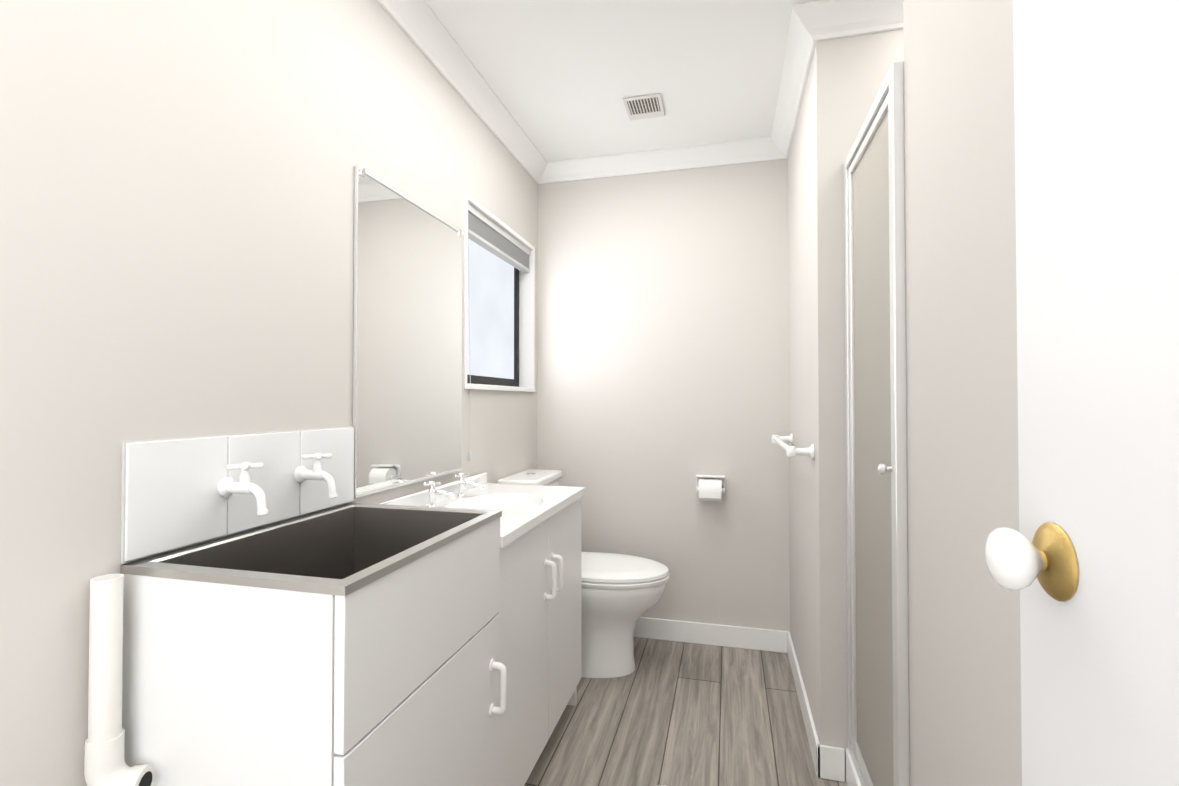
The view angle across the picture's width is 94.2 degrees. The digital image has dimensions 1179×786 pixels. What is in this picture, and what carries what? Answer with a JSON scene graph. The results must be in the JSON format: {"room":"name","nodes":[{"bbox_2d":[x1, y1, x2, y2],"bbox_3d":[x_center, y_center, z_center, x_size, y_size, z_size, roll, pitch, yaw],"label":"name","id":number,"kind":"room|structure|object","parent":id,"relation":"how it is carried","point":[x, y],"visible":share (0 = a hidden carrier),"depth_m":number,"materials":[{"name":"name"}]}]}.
{"room":"bathroom","nodes":[
{"label":"bathroom","id":0,"kind":"room"},
{"bbox_2d":[0,0,537,785],"bbox_3d":[-0.729,-0.004,1.451,0.180,2.400,3.500,0,-1,14],"label":"wall","id":1,"kind":"structure","parent":0,"point":[176,218],"depth_m":0.99,"materials":[{"name":"paint"}]},
{"bbox_2d":[121,426,353,563],"bbox_3d":[-0.699,0.185,1.181,0.009,0.201,0.572,0,-1,14],"label":"tile backsplash","id":2,"kind":"structure","parent":1,"relation":"attached to","point":[172,499],"depth_m":1.06,"materials":[{"name":"grey tile"}]},
{"bbox_2d":[217,462,268,515],"bbox_3d":[-0.670,0.186,1.071,0.099,0.102,0.048,0,-1,14],"label":"tap","id":3,"kind":"object","parent":2,"relation":"attached to","point":[228,486],"visible":1,"depth_m":1.06,"materials":[{"name":"metal"}]},
{"bbox_2d":[294,453,337,498],"bbox_3d":[-0.623,0.189,1.259,0.099,0.102,0.048,0,-1,14],"label":"tap","id":4,"kind":"object","parent":2,"relation":"attached to","point":[303,473],"visible":1,"depth_m":1.25,"materials":[{"name":"metal"}]},
{"bbox_2d":[353,165,462,497],"bbox_3d":[-0.552,-0.164,1.759,0.010,0.895,0.606,0,-1,14],"label":"mirror","id":5,"kind":"object","parent":1,"relation":"attached to","point":[407,380],"visible":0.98,"depth_m":1.68,"materials":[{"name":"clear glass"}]},
{"bbox_2d":[376,0,547,183],"bbox_3d":[-0.610,-1.165,1.412,0.078,0.078,3.050,0,-1,14],"label":"crown molding","id":6,"kind":"structure","parent":1,"relation":"attached to","point":[422,27],"depth_m":1.99,"materials":[{"name":"white paint"}]},
{"bbox_2d":[464,193,534,460],"bbox_3d":[-0.462,-0.246,2.476,0.194,1.026,0.769,0,-1,14],"label":"window","id":7,"kind":"structure","parent":1,"relation":"in","point":[499,304],"depth_m":2.54,"materials":[{"name":"glass"}]},
{"bbox_2d":[425,0,818,161],"bbox_3d":[0.478,-1.258,1.164,2.670,0.100,3.500,0,-1,14],"label":"ceiling","id":8,"kind":"structure","parent":0,"point":[563,78],"depth_m":2.00,"materials":[{"name":"paint"}]},
{"bbox_2d":[623,93,664,120],"bbox_3d":[0.229,-1.187,2.279,0.152,0.008,0.168,0,-1,14],"label":"ceiling vent","id":9,"kind":"object","parent":8,"relation":"in","point":[644,107],"visible":1,"depth_m":2.27,"materials":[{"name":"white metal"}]},
{"bbox_2d":[785,0,902,55],"bbox_3d":[1.133,-1.163,1.607,1.018,0.078,0.078,0,-1,14],"label":"crown molding","id":10,"kind":"structure","parent":8,"relation":"attached to","point":[813,22],"depth_m":1.69,"materials":[{"name":"white paint"}]},
{"bbox_2d":[537,159,789,630],"bbox_3d":[0.363,0.017,2.851,1.250,2.400,0.250,0,-1,14],"label":"wall","id":11,"kind":"structure","parent":0,"point":[663,356],"depth_m":2.71,"materials":[{"name":"paint"}]},
{"bbox_2d":[548,137,787,182],"bbox_3d":[0.366,-1.147,2.698,1.160,0.078,0.078,0,-1,14],"label":"crown molding","id":12,"kind":"structure","parent":11,"relation":"attached to","point":[756,149],"depth_m":2.69,"materials":[{"name":"white paint"}]},
{"bbox_2d":[634,617,781,652],"bbox_3d":[0.330,1.165,2.705,1.248,0.100,0.015,0,-1,14],"label":"baseboard","id":13,"kind":"structure","parent":11,"relation":"attached to","point":[652,628],"depth_m":2.64,"materials":[{"name":"white paint"}]},
{"bbox_2d":[696,474,724,500],"bbox_3d":[0.574,0.450,2.599,0.136,0.120,0.122,0,-1,14],"label":"toilet roll holder","id":14,"kind":"object","parent":11,"relation":"attached to","point":[710,487],"visible":1,"depth_m":2.56,"materials":[{"name":"white paper"}]},
{"bbox_2d":[524,637,847,785],"bbox_3d":[0.478,1.242,1.128,2.670,0.100,3.500,0,-1,14],"label":"floor","id":15,"kind":"structure","parent":0,"point":[671,713],"depth_m":1.98,"materials":[{"name":"brown wood"}]},
{"bbox_2d":[84,503,506,785],"bbox_3d":[-0.485,0.739,1.087,0.464,0.905,0.633,0,-1,14],"label":"base cabinet","id":16,"kind":"object","parent":15,"relation":"on","point":[353,644],"visible":1,"depth_m":0.88,"materials":[{"name":"laminate"}]},
{"bbox_2d":[380,472,585,785],"bbox_3d":[-0.313,0.741,1.790,0.454,0.920,0.810,0,-1,14],"label":"bathroom vanity","id":17,"kind":"object","parent":15,"relation":"on","point":[540,593],"visible":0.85,"depth_m":1.70,"materials":[{"name":"laminate"}]},
{"bbox_2d":[497,469,669,677],"bbox_3d":[-0.004,0.790,2.453,0.722,0.842,0.386,0,-1,14],"label":"toilet","id":18,"kind":"object","parent":15,"relation":"on","point":[621,594],"visible":0.44,"depth_m":2.33,"materials":[{"name":"ceramic"}]},
{"bbox_2d":[844,61,909,785],"bbox_3d":[1.141,0.220,1.352,0.884,1.950,0.526,0,-1,14],"label":"shower","id":19,"kind":"object","parent":15,"relation":"on","point":[877,751],"visible":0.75,"depth_m":1.40,"materials":[{"name":"glass"}]},
{"bbox_2d":[768,52,813,159],"bbox_3d":[0.785,-1.155,2.148,0.078,0.078,0.780,0,-1,14],"label":"crown molding","id":20,"kind":"structure","parent":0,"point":[795,71],"depth_m":2.16,"materials":[{"name":"white paint"}]},
{"bbox_2d":[782,631,833,779],"bbox_3d":[0.824,1.156,2.124,0.027,0.100,0.864,0,-1,14],"label":"baseboard","id":21,"kind":"structure","parent":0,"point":[829,762],"depth_m":1.86,"materials":[{"name":"white paint"}]},
{"bbox_2d":[788,29,903,779],"bbox_3d":[1.463,0.006,2.124,1.240,2.400,1.120,0,-1,14],"label":"wall","id":22,"kind":"structure","parent":0,"point":[846,78],"depth_m":1.74,"materials":[{"name":"paint"}]},
{"bbox_2d":[772,433,814,459],"bbox_3d":[0.782,0.201,2.144,0.088,0.052,0.690,0,-1,14],"label":"towel rail","id":23,"kind":"object","parent":22,"relation":"attached to","point":[792,451],"visible":1,"depth_m":1.83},
{"bbox_2d":[903,0,1021,785],"bbox_3d":[0.533,-0.021,0.281,0.140,2.400,1.850,0,-1,14],"label":"wall","id":24,"kind":"structure","parent":0,"point":[962,470],"depth_m":0.92,"materials":[{"name":"paint"}]},
{"bbox_2d":[985,0,1178,785],"bbox_3d":[0.343,0.158,0.148,0.153,2.022,0.774,0,-1,14],"label":"door","id":25,"kind":"structure","parent":24,"relation":"in","point":[1084,560],"depth_m":0.41,"materials":[{"name":"paint"}]}
]}

